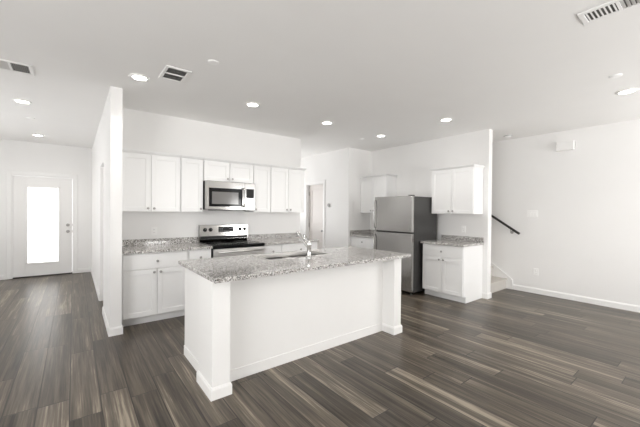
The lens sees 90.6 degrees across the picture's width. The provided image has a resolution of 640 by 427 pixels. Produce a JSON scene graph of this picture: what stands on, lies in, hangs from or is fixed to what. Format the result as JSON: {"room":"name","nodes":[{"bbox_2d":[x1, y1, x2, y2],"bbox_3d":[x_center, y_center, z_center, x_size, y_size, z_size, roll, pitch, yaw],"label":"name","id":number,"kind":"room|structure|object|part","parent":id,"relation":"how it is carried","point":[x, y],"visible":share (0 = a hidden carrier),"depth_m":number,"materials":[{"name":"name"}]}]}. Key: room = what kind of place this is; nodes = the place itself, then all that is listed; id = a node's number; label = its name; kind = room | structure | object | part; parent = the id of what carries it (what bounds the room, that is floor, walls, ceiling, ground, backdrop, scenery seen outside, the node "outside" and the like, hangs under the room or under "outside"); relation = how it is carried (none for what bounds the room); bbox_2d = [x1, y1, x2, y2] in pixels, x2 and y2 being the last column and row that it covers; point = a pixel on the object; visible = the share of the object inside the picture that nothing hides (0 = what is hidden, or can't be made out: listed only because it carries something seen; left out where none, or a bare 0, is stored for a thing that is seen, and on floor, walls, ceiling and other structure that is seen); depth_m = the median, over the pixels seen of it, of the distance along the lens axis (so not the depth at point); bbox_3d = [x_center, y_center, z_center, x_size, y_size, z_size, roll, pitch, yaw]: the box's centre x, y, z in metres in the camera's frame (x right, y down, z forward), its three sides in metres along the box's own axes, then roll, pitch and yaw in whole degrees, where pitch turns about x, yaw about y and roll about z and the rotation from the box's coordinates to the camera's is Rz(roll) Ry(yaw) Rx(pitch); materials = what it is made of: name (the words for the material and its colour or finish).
{"room":"open-plan kitchen","nodes":[
{"label":"open-plan kitchen","id":0,"kind":"room"},
{"bbox_2d":[0,139,91,274],"bbox_3d":[-6.230,-0.079,6.253,3.036,2.749,0.140,0,1,-38],"label":"wall","id":1,"kind":"structure","parent":0,"point":[15,155],"depth_m":6.67,"materials":[{"name":"paint"}]},
{"bbox_2d":[6,170,77,278],"bbox_3d":[-5.758,0.225,6.612,1.108,2.142,0.157,0,1,-38],"label":"door frame","id":2,"kind":"structure","parent":1,"relation":"attached to","point":[9,174],"depth_m":6.33,"materials":[{"name":"paint"}]},
{"bbox_2d":[13,176,71,277],"bbox_3d":[-5.718,0.262,6.562,0.928,2.028,0.119,0,1,-38],"label":"door","id":3,"kind":"structure","parent":1,"relation":"in","point":[42,206],"depth_m":6.56,"materials":[{"name":"paint"}]},
{"bbox_3d":[-5.737,0.238,6.573,0.556,1.608,0.030,0,1,-38],"label":"glass frame","id":4,"kind":"part","parent":3,"relation":"part of","materials":[{"name":"glass"}]},
{"bbox_3d":[-5.742,0.238,6.579,0.492,1.544,0.008,0,1,-38],"label":"frosted glass","id":5,"kind":"part","parent":3,"relation":"part of","materials":[{"name":"white glass"}]},
{"bbox_2d":[0,268,90,279],"bbox_3d":[-6.247,1.250,6.162,2.901,0.091,0.013,0,1,-38],"label":"baseboard","id":6,"kind":"structure","parent":1,"relation":"attached to","point":[82,270],"depth_m":6.94,"materials":[{"name":"paint"}]},
{"bbox_2d":[92,86,122,327],"bbox_3d":[-3.646,-0.048,5.303,0.121,2.749,4.532,0,1,-38],"label":"wall","id":7,"kind":"structure","parent":0,"point":[112,210],"depth_m":3.54,"materials":[{"name":"paint"}]},
{"bbox_2d":[91,268,99,300],"bbox_3d":[-4.232,1.270,5.945,0.013,0.091,2.827,0,1,-38],"label":"baseboard","id":8,"kind":"structure","parent":7,"relation":"attached to","point":[93,277],"depth_m":5.55,"materials":[{"name":"paint"}]},
{"bbox_2d":[100,161,103,300],"bbox_3d":[-3.083,0.307,4.578,0.118,2.059,0.713,0,1,-38],"label":"door frame","id":9,"kind":"structure","parent":7,"relation":"attached to","point":[102,164],"depth_m":4.82,"materials":[{"name":"paint"}]},
{"bbox_2d":[102,307,122,336],"bbox_3d":[-2.569,1.301,3.906,0.138,0.091,1.000,0,1,-38],"label":"baseboard","id":10,"kind":"structure","parent":7,"relation":"attached to","point":[114,331],"depth_m":3.53,"materials":[{"name":"paint"}]},
{"bbox_2d":[122,108,300,239],"bbox_3d":[-1.573,-0.028,5.114,2.939,2.749,0.120,0,1,-38],"label":"wall","id":11,"kind":"structure","parent":0,"point":[141,130],"depth_m":4.83,"materials":[{"name":"paint"}]},
{"bbox_2d":[122,148,180,211],"bbox_3d":[-2.290,-0.417,4.244,0.728,0.784,0.354,0,1,-38],"label":"upper cabinet","id":12,"kind":"object","parent":11,"relation":"attached to","point":[150,179],"visible":0.97,"depth_m":4.12,"materials":[{"name":"paint"}]},
{"bbox_3d":[-2.348,-0.394,4.024,0.354,0.735,0.020,0,1,-38],"label":"door","id":13,"kind":"part","parent":12,"relation":"part of","materials":[{"name":"paint"}]},
{"bbox_3d":[-2.289,-0.791,4.243,0.728,0.036,0.348,0,1,-38],"label":"crown moulding","id":14,"kind":"part","parent":12,"relation":"part of","materials":[{"name":"paint"}]},
{"bbox_3d":[-2.063,-0.393,4.246,0.354,0.735,0.020,0,1,-38],"label":"door","id":15,"kind":"part","parent":12,"relation":"part of","materials":[{"name":"paint"}]},
{"bbox_2d":[122,237,197,245],"bbox_3d":[-2.273,0.396,4.486,1.060,0.085,0.021,0,1,-38],"label":"backsplash","id":16,"kind":"structure","parent":11,"relation":"attached to","point":[136,242],"depth_m":4.48,"materials":[{"name":"stone"}]},
{"bbox_2d":[180,155,203,211],"bbox_3d":[-1.880,-0.416,4.563,0.305,0.784,0.354,0,1,-38],"label":"upper cabinet","id":17,"kind":"object","parent":11,"relation":"attached to","point":[191,167],"visible":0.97,"depth_m":4.44,"materials":[{"name":"paint"}]},
{"bbox_3d":[-1.879,-0.790,4.562,0.305,0.036,0.348,0,1,-38],"label":"crown moulding","id":18,"kind":"part","parent":17,"relation":"part of","materials":[{"name":"paint"}]},
{"bbox_2d":[203,157,253,183],"bbox_3d":[-1.450,-0.641,4.894,0.774,0.332,0.354,0,1,-38],"label":"upper cabinet","id":19,"kind":"object","parent":11,"relation":"attached to","point":[214,169],"visible":0.92,"depth_m":4.75,"materials":[{"name":"paint"}]},
{"bbox_3d":[-1.517,-0.618,4.667,0.377,0.283,0.020,0,1,-38],"label":"door","id":20,"kind":"part","parent":19,"relation":"part of","materials":[{"name":"paint"}]},
{"bbox_2d":[203,181,254,210],"bbox_3d":[-1.428,-0.257,4.865,0.768,0.424,0.437,0,1,-38],"label":"microwave oven","id":21,"kind":"object","parent":19,"relation":"attached to","point":[217,195],"visible":0.98,"depth_m":4.71,"materials":[{"name":"silver metal"}]},
{"bbox_3d":[-1.096,-0.261,4.928,0.165,0.412,0.029,0,1,-38],"label":"control panel","id":22,"kind":"part","parent":21,"relation":"part of","materials":[{"name":"silver metal"}]},
{"bbox_3d":[-1.450,-0.789,4.895,0.774,0.036,0.348,0,1,-38],"label":"crown moulding","id":23,"kind":"part","parent":19,"relation":"part of","materials":[{"name":"paint"}]},
{"bbox_3d":[-1.214,-0.617,4.903,0.377,0.283,0.020,0,1,-38],"label":"door","id":24,"kind":"part","parent":19,"relation":"part of","materials":[{"name":"paint"}]},
{"bbox_2d":[245,163,271,211],"bbox_3d":[-1.022,-0.414,5.229,0.308,0.784,0.354,0,1,-38],"label":"upper cabinet","id":25,"kind":"object","parent":11,"relation":"attached to","point":[261,172],"visible":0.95,"depth_m":5.12,"materials":[{"name":"paint"}]},
{"bbox_3d":[-0.938,-0.391,5.121,0.295,0.735,0.020,0,1,-38],"label":"door","id":26,"kind":"part","parent":25,"relation":"part of","materials":[{"name":"paint"}]},
{"bbox_3d":[-1.021,-0.788,5.229,0.308,0.036,0.348,0,1,-38],"label":"crown moulding","id":27,"kind":"part","parent":25,"relation":"part of","materials":[{"name":"paint"}]},
{"bbox_2d":[247,233,296,239],"bbox_3d":[-0.817,0.399,5.617,1.052,0.085,0.021,0,1,-38],"label":"backsplash","id":28,"kind":"structure","parent":11,"relation":"attached to","point":[278,235],"depth_m":5.57,"materials":[{"name":"stone"}]},
{"bbox_2d":[270,165,306,211],"bbox_3d":[-0.620,-0.413,5.542,0.704,0.784,0.354,0,1,-38],"label":"upper cabinet","id":29,"kind":"object","parent":11,"relation":"attached to","point":[286,182],"visible":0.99,"depth_m":5.40,"materials":[{"name":"paint"}]},
{"bbox_3d":[-0.678,-0.390,5.322,0.330,0.735,0.020,0,1,-38],"label":"door","id":30,"kind":"part","parent":29,"relation":"part of","materials":[{"name":"paint"}]},
{"bbox_3d":[-0.619,-0.787,5.541,0.704,0.036,0.348,0,1,-38],"label":"crown moulding","id":31,"kind":"part","parent":29,"relation":"part of","materials":[{"name":"paint"}]},
{"bbox_3d":[-0.412,-0.389,5.529,0.330,0.735,0.020,0,1,-38],"label":"door","id":32,"kind":"part","parent":29,"relation":"part of","materials":[{"name":"paint"}]},
{"bbox_2d":[0,0,639,157],"bbox_3d":[-0.390,-1.440,3.602,9.400,0.120,11.800,0,1,-38],"label":"ceiling","id":33,"kind":"structure","parent":0,"point":[394,69],"depth_m":2.93,"materials":[{"name":"paint"}]},
{"bbox_2d":[0,59,34,75],"bbox_3d":[-2.924,-1.391,2.991,0.328,0.011,0.285,0,1,-38],"label":"ceiling vent","id":34,"kind":"object","parent":33,"relation":"in","point":[7,65],"visible":1,"depth_m":3.02,"materials":[{"name":"grey metal"}]},
{"bbox_2d":[12,99,31,103],"bbox_3d":[-3.735,-1.404,3.977,0.188,0.012,0.188,0,1,-38],"label":"recessed light","id":35,"kind":"object","parent":33,"relation":"in","point":[22,101],"visible":1,"depth_m":3.96,"materials":[{"name":"white plastic"}]},
{"bbox_2d":[129,73,149,81],"bbox_3d":[-1.837,-1.381,3.225,0.188,0.012,0.188,0,1,-38],"label":"recessed light","id":36,"kind":"object","parent":33,"relation":"in","point":[139,77],"visible":1,"depth_m":3.21,"materials":[{"name":"white plastic"}]},
{"bbox_2d":[158,65,191,82],"bbox_3d":[-1.443,-1.379,3.148,0.230,0.011,0.345,0,1,-38],"label":"ceiling vent","id":37,"kind":"object","parent":33,"relation":"in","point":[171,73],"visible":1,"depth_m":3.13,"materials":[{"name":"grey metal"}]},
{"bbox_2d":[208,59,218,64],"bbox_3d":[-0.970,-1.372,2.883,0.099,0.011,0.099,0,1,-38],"label":"sprinkler cover","id":38,"kind":"object","parent":33,"relation":"attached to","point":[212,62],"visible":1,"depth_m":2.87,"materials":[{"name":"white plastic"}]},
{"bbox_2d":[245,102,259,106],"bbox_3d":[-0.854,-1.379,4.020,0.188,0.012,0.188,0,1,-38],"label":"recessed light","id":39,"kind":"object","parent":33,"relation":"in","point":[250,104],"visible":1,"depth_m":4.00,"materials":[{"name":"white plastic"}]},
{"bbox_2d":[321,121,332,124],"bbox_3d":[0.106,-1.377,4.823,0.188,0.012,0.188,0,1,-38],"label":"recessed light","id":40,"kind":"object","parent":33,"relation":"in","point":[323,122],"visible":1,"depth_m":4.79,"materials":[{"name":"white"}]},
{"bbox_2d":[439,118,452,121],"bbox_3d":[1.834,-1.361,4.612,0.188,0.012,0.188,0,1,-38],"label":"recessed light","id":41,"kind":"object","parent":33,"relation":"in","point":[443,119],"visible":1,"depth_m":4.59,"materials":[{"name":"white plastic"}]},
{"bbox_2d":[577,0,639,24],"bbox_3d":[1.929,-1.340,2.042,0.188,0.011,0.390,0,1,-38],"label":"ceiling vent","id":42,"kind":"object","parent":33,"relation":"in","point":[613,7],"visible":1,"depth_m":2.09,"materials":[{"name":"grey metal"}]},
{"bbox_2d":[609,73,622,77],"bbox_3d":[2.888,-1.340,3.092,0.099,0.011,0.099,0,1,-38],"label":"sprinkler cover","id":43,"kind":"object","parent":33,"relation":"attached to","point":[619,74],"visible":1,"depth_m":3.08,"materials":[{"name":"white plastic"}]},
{"bbox_2d":[615,88,638,94],"bbox_3d":[3.373,-1.338,3.480,0.188,0.012,0.188,0,1,-38],"label":"recessed light","id":44,"kind":"object","parent":33,"relation":"in","point":[630,90],"visible":1,"depth_m":3.47,"materials":[{"name":"white plastic"}]},
{"bbox_2d":[0,272,639,426],"bbox_3d":[-0.415,1.429,3.626,9.400,0.120,11.800,0,1,-38],"label":"floor","id":45,"kind":"structure","parent":0,"point":[510,358],"depth_m":2.78,"materials":[{"name":"grey wood"}]},
{"bbox_2d":[13,272,71,278],"bbox_3d":[-5.770,1.286,6.623,0.932,0.019,0.149,0,1,-38],"label":"threshold","id":46,"kind":"object","parent":45,"relation":"on","point":[71,272],"visible":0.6,"depth_m":6.54,"materials":[{"name":"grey metal"}]},
{"bbox_2d":[122,250,187,326],"bbox_3d":[-2.195,0.912,4.149,0.736,0.871,0.657,0,1,-38],"label":"base cabinet","id":47,"kind":"object","parent":45,"relation":"on","point":[153,284],"visible":0.94,"depth_m":3.89,"materials":[{"name":"paint"}]},
{"bbox_3d":[-2.161,0.962,3.809,0.357,0.564,0.020,0,1,-38],"label":"door","id":48,"kind":"part","parent":47,"relation":"part of","materials":[{"name":"paint"}]},
{"bbox_3d":[-2.014,0.583,3.917,0.723,0.180,0.021,0,1,-38],"label":"drawer","id":49,"kind":"part","parent":47,"relation":"part of","materials":[{"name":"paint"}]},
{"bbox_2d":[122,237,211,254],"bbox_3d":[-2.079,0.416,4.237,1.062,0.118,0.652,0,1,-38],"label":"countertop","id":50,"kind":"structure","parent":47,"relation":"on","point":[136,246],"depth_m":4.27,"materials":[{"name":"grey stone"}]},
{"bbox_3d":[-1.874,0.963,4.033,0.357,0.564,0.020,0,1,-38],"label":"door","id":51,"kind":"part","parent":47,"relation":"part of","materials":[{"name":"paint"}]},
{"bbox_2d":[188,249,210,259],"bbox_3d":[-1.783,0.913,4.469,0.300,0.871,0.657,0,1,-38],"label":"base cabinet","id":52,"kind":"object","parent":45,"relation":"on","point":[204,253],"visible":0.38,"depth_m":4.22,"materials":[{"name":"paint"}]},
{"bbox_2d":[198,224,264,257],"bbox_3d":[-1.327,0.765,4.774,0.775,1.171,0.724,0,1,-38],"label":"electric range","id":53,"kind":"object","parent":45,"relation":"on","point":[226,240],"visible":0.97,"depth_m":4.79,"materials":[{"name":"silver metal"}]},
{"bbox_2d":[200,240,264,247],"bbox_3d":[-1.319,0.450,4.765,0.775,0.031,0.601,0,1,-38],"label":"cooktop","id":54,"kind":"object","parent":53,"relation":"in","point":[214,243],"depth_m":4.65,"materials":[{"name":"black glass"}]},
{"bbox_3d":[-1.148,0.553,4.545,0.769,0.128,0.040,0,1,-38],"label":"door trim","id":55,"kind":"part","parent":53,"relation":"part of","materials":[{"name":"silver metal"}]},
{"bbox_3d":[-1.119,0.533,4.508,0.673,0.027,0.054,0,1,-38],"label":"oven handle","id":56,"kind":"part","parent":53,"relation":"part of","materials":[{"name":"silver metal"}]},
{"bbox_2d":[264,244,280,252],"bbox_3d":[-0.916,0.915,5.143,0.312,0.871,0.657,0,1,-38],"label":"base cabinet","id":57,"kind":"object","parent":45,"relation":"on","point":[268,248],"visible":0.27,"depth_m":4.90,"materials":[{"name":"paint"}]},
{"bbox_2d":[184,259,401,401],"bbox_3d":[-0.206,0.936,3.364,2.221,0.872,0.945,0,1,-38],"label":"kitchen island","id":58,"kind":"object","parent":45,"relation":"on","point":[234,330],"visible":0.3,"depth_m":2.91,"materials":[{"name":"paint"}]},
{"bbox_3d":[-0.838,1.328,2.499,0.162,0.090,0.345,0,1,-38],"label":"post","id":59,"kind":"part","parent":58,"relation":"part of","materials":[{"name":"paint"}]},
{"bbox_3d":[-0.835,0.938,2.496,0.136,0.872,0.319,0,1,-38],"label":"post","id":60,"kind":"part","parent":58,"relation":"part of","materials":[{"name":"paint"}]},
{"bbox_3d":[-0.295,1.326,3.392,2.015,0.091,0.740,0,1,-38],"label":"baseboard trim","id":61,"kind":"part","parent":58,"relation":"part of","materials":[{"name":"paint"}]},
{"bbox_2d":[178,246,410,283],"bbox_3d":[-0.156,0.482,3.377,2.300,0.034,1.012,0,1,-38],"label":"island countertop","id":62,"kind":"structure","parent":58,"relation":"on","point":[242,267],"depth_m":2.98,"materials":[{"name":"stone"}]},
{"bbox_2d":[251,250,328,259],"bbox_3d":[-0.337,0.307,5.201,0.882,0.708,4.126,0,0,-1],"label":"sink","id":63,"kind":"object","parent":62,"relation":"in","point":[274,256],"visible":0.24,"depth_m":3.67,"materials":[{"name":"silver metal"}]},
{"bbox_3d":[-0.465,0.587,3.422,0.397,0.175,0.400,0,1,-38],"label":"bowl","id":64,"kind":"part","parent":63,"relation":"part of","materials":[{"name":"silver metal"}]},
{"bbox_3d":[-0.147,0.588,3.669,0.377,0.175,0.400,0,1,-38],"label":"bowl","id":65,"kind":"part","parent":63,"relation":"part of","materials":[{"name":"silver metal"}]},
{"bbox_2d":[296,231,311,257],"bbox_3d":[-0.175,0.331,3.414,0.062,0.267,0.260,0,1,-38],"label":"kitchen faucet","id":66,"kind":"object","parent":62,"relation":"on","point":[308,244],"visible":1,"depth_m":3.33,"materials":[{"name":"silver metal"}]},
{"bbox_3d":[-0.185,0.284,3.426,0.040,0.174,0.227,0,1,-38],"label":"spout","id":67,"kind":"part","parent":66,"relation":"part of","materials":[{"name":"silver metal"}]},
{"bbox_3d":[0.792,0.942,3.760,0.126,0.872,0.319,0,1,-38],"label":"post","id":68,"kind":"part","parent":58,"relation":"part of","materials":[{"name":"paint"}]},
{"bbox_3d":[0.789,1.331,3.764,0.152,0.090,0.345,0,1,-38],"label":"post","id":69,"kind":"part","parent":58,"relation":"part of","materials":[{"name":"paint"}]},
{"bbox_2d":[281,242,316,251],"bbox_3d":[-0.508,0.916,5.460,0.715,0.871,0.657,0,1,-38],"label":"base cabinet","id":70,"kind":"object","parent":45,"relation":"on","point":[294,246],"visible":0.2,"depth_m":5.16,"materials":[{"name":"paint"}]},
{"bbox_2d":[247,233,318,244],"bbox_3d":[-0.623,0.420,5.369,1.054,0.118,0.652,0,1,-38],"label":"countertop","id":71,"kind":"structure","parent":70,"relation":"on","point":[278,238],"depth_m":5.41,"materials":[{"name":"grey stone"}]},
{"bbox_2d":[351,236,372,248],"bbox_3d":[1.097,0.921,6.671,0.636,0.871,0.690,0,1,-38],"label":"base cabinet","id":72,"kind":"object","parent":45,"relation":"on","point":[362,242],"visible":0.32,"depth_m":6.49,"materials":[{"name":"paint"}]},
{"bbox_2d":[350,230,376,237],"bbox_3d":[1.104,0.424,6.661,0.639,0.118,0.709,0,1,-38],"label":"countertop","id":73,"kind":"structure","parent":72,"relation":"on","point":[357,233],"depth_m":6.77,"materials":[{"name":"grey stone"}]},
{"bbox_2d":[373,195,436,294],"bbox_3d":[1.537,0.526,5.793,0.781,1.683,0.842,0,1,-38],"label":"refrigerator","id":74,"kind":"object","parent":45,"relation":"on","point":[401,223],"visible":0.71,"depth_m":5.43,"materials":[{"name":"grey metal"}]},
{"bbox_3d":[1.293,0.007,5.596,0.060,0.615,0.838,0,1,-38],"label":"freezer door","id":75,"kind":"part","parent":74,"relation":"part of","materials":[{"name":"silver metal"}]},
{"bbox_2d":[422,243,482,303],"bbox_3d":[2.182,0.942,5.266,0.646,0.871,0.715,0,1,-38],"label":"base cabinet","id":76,"kind":"object","parent":45,"relation":"on","point":[454,273],"visible":1,"depth_m":5.03,"materials":[{"name":"paint"}]},
{"bbox_3d":[1.849,0.986,5.231,0.020,0.564,0.346,0,1,-38],"label":"door","id":77,"kind":"part","parent":76,"relation":"part of","materials":[{"name":"paint"}]},
{"bbox_3d":[1.960,0.608,5.088,0.021,0.180,0.702,0,1,-38],"label":"drawer","id":78,"kind":"part","parent":76,"relation":"part of","materials":[{"name":"paint"}]},
{"bbox_3d":[2.066,0.990,4.952,0.020,0.564,0.346,0,1,-38],"label":"door","id":79,"kind":"part","parent":76,"relation":"part of","materials":[{"name":"paint"}]},
{"bbox_2d":[421,235,483,246],"bbox_3d":[2.186,0.445,5.261,0.647,0.118,0.755,0,1,-38],"label":"countertop","id":80,"kind":"structure","parent":76,"relation":"on","point":[448,240],"depth_m":5.26,"materials":[{"name":"grey stone"}]},
{"bbox_2d":[490,266,507,292],"bbox_3d":[2.083,0.161,6.868,0.915,2.404,3.335,0,1,-38],"label":"stairs","id":81,"kind":"structure","parent":45,"relation":"on","point":[497,283],"depth_m":5.69,"materials":[{"name":"carpet"}]},
{"bbox_2d":[300,148,352,247],"bbox_3d":[-0.137,-0.037,7.766,0.120,2.749,2.568,0,1,-38],"label":"wall","id":82,"kind":"structure","parent":0,"point":[334,167],"depth_m":7.05,"materials":[{"name":"paint"}]},
{"bbox_2d":[304,180,324,247],"bbox_3d":[-0.091,0.279,7.691,0.137,2.117,0.806,0,1,-38],"label":"door frame","id":83,"kind":"structure","parent":82,"relation":"attached to","point":[307,184],"depth_m":7.91,"materials":[{"name":"paint"}]},
{"bbox_2d":[309,184,322,248],"bbox_3d":[-0.090,0.316,7.694,0.104,2.020,0.637,0,1,-38],"label":"door","id":84,"kind":"structure","parent":82,"relation":"in","point":[316,191],"depth_m":7.74,"materials":[{"name":"paint"}]},
{"bbox_2d":[352,148,370,229],"bbox_3d":[0.931,-0.022,7.046,0.682,2.749,0.120,0,1,-38],"label":"wall","id":85,"kind":"structure","parent":0,"point":[361,158],"depth_m":6.91,"materials":[{"name":"paint"}]},
{"bbox_2d":[371,129,492,292],"bbox_3d":[1.975,-0.005,6.160,0.120,2.749,2.560,0,1,-38],"label":"wall","id":86,"kind":"structure","parent":0,"point":[412,164],"depth_m":5.67,"materials":[{"name":"paint"}]},
{"bbox_2d":[350,230,376,233],"bbox_3d":[1.105,0.408,6.663,0.634,0.085,0.707,0,1,-38],"label":"backsplash","id":87,"kind":"structure","parent":86,"relation":"attached to","point":[351,231],"depth_m":6.93,"materials":[{"name":"stone"}]},
{"bbox_2d":[360,174,396,212],"bbox_3d":[1.228,-0.406,6.727,0.354,0.784,0.736,0,1,-38],"label":"upper cabinet","id":88,"kind":"object","parent":86,"relation":"attached to","point":[381,185],"visible":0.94,"depth_m":6.60,"materials":[{"name":"paint"}]},
{"bbox_3d":[1.004,-0.387,6.791,0.020,0.735,0.346,0,1,-38],"label":"door","id":89,"kind":"part","parent":88,"relation":"part of","materials":[{"name":"paint"}]},
{"bbox_3d":[1.234,-0.780,6.725,0.348,0.036,0.736,0,1,-38],"label":"crown moulding","id":90,"kind":"part","parent":88,"relation":"part of","materials":[{"name":"paint"}]},
{"bbox_3d":[1.220,-0.383,6.512,0.020,0.735,0.346,0,1,-38],"label":"door","id":91,"kind":"part","parent":88,"relation":"part of","materials":[{"name":"paint"}]},
{"bbox_2d":[430,164,484,213],"bbox_3d":[2.297,-0.386,5.352,0.354,0.784,0.786,0,1,-38],"label":"upper cabinet","id":92,"kind":"object","parent":86,"relation":"attached to","point":[455,189],"visible":1,"depth_m":5.17,"materials":[{"name":"paint"}]},
{"bbox_3d":[2.075,-0.366,5.412,0.020,0.735,0.359,0,1,-38],"label":"door","id":93,"kind":"part","parent":92,"relation":"part of","materials":[{"name":"paint"}]},
{"bbox_3d":[2.302,-0.759,5.351,0.348,0.036,0.786,0,1,-38],"label":"crown moulding","id":94,"kind":"part","parent":92,"relation":"part of","materials":[{"name":"paint"}]},
{"bbox_3d":[2.300,-0.362,5.123,0.020,0.735,0.359,0,1,-38],"label":"door","id":95,"kind":"part","parent":92,"relation":"part of","materials":[{"name":"paint"}]},
{"bbox_2d":[441,235,483,242],"bbox_3d":[2.433,0.429,5.453,0.021,0.085,0.751,0,1,-38],"label":"backsplash","id":96,"kind":"structure","parent":86,"relation":"attached to","point":[446,237],"depth_m":5.41,"materials":[{"name":"stone"}]},
{"bbox_2d":[461,226,465,232],"bbox_3d":[2.459,0.274,5.430,0.010,0.117,0.075,0,1,-38],"label":"wall outlet","id":97,"kind":"object","parent":86,"relation":"attached to","point":[463,228],"visible":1,"depth_m":5.43,"materials":[{"name":"white plastic"}]},
{"bbox_2d":[482,292,491,298],"bbox_3d":[2.717,1.337,5.202,0.146,0.091,0.131,0,1,-38],"label":"baseboard","id":98,"kind":"structure","parent":86,"relation":"attached to","point":[484,295],"depth_m":5.14,"materials":[{"name":"paint"}]},
{"bbox_2d":[491,119,639,305],"bbox_3d":[3.100,0.002,6.462,0.140,2.749,11.600,0,1,-38],"label":"wall","id":99,"kind":"structure","parent":0,"point":[584,237],"depth_m":5.10,"materials":[{"name":"paint"}]},
{"bbox_2d":[491,262,512,288],"bbox_3d":[2.545,0.114,7.035,0.032,2.503,3.206,0,1,-38],"label":"skirt","id":100,"kind":"object","parent":99,"relation":"attached to","point":[496,271],"visible":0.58,"depth_m":5.92,"materials":[{"name":"paint"}]},
{"bbox_2d":[491,215,519,234],"bbox_3d":[2.686,-0.619,6.812,0.085,1.963,2.947,0,1,-38],"label":"stair handrail","id":101,"kind":"object","parent":99,"relation":"attached to","point":[492,216],"visible":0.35,"depth_m":5.80,"materials":[{"name":"black"}]},
{"bbox_2d":[527,210,537,216],"bbox_3d":[3.716,0.007,5.545,0.011,0.120,0.168,0,1,-38],"label":"light switch","id":102,"kind":"object","parent":99,"relation":"attached to","point":[530,213],"visible":1,"depth_m":5.54,"materials":[{"name":"white plastic"}]},
{"bbox_2d":[533,268,538,275],"bbox_3d":[3.749,1.015,5.500,0.010,0.120,0.078,0,1,-38],"label":"wall outlet","id":103,"kind":"object","parent":99,"relation":"attached to","point":[535,271],"visible":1,"depth_m":5.50,"materials":[{"name":"white plastic"}]},
{"bbox_2d":[556,140,574,151],"bbox_3d":[3.991,-1.095,5.155,0.059,0.144,0.248,0,1,-38],"label":"door chime","id":104,"kind":"object","parent":99,"relation":"attached to","point":[568,145],"visible":1,"depth_m":5.13,"materials":[{"name":"paint"}]},
{"bbox_2d":[513,284,639,312],"bbox_3d":[5.057,1.369,3.815,0.013,0.091,4.985,0,1,-38],"label":"baseboard","id":105,"kind":"structure","parent":99,"relation":"attached to","point":[623,306],"depth_m":5.01,"materials":[{"name":"paint"}]}
]}

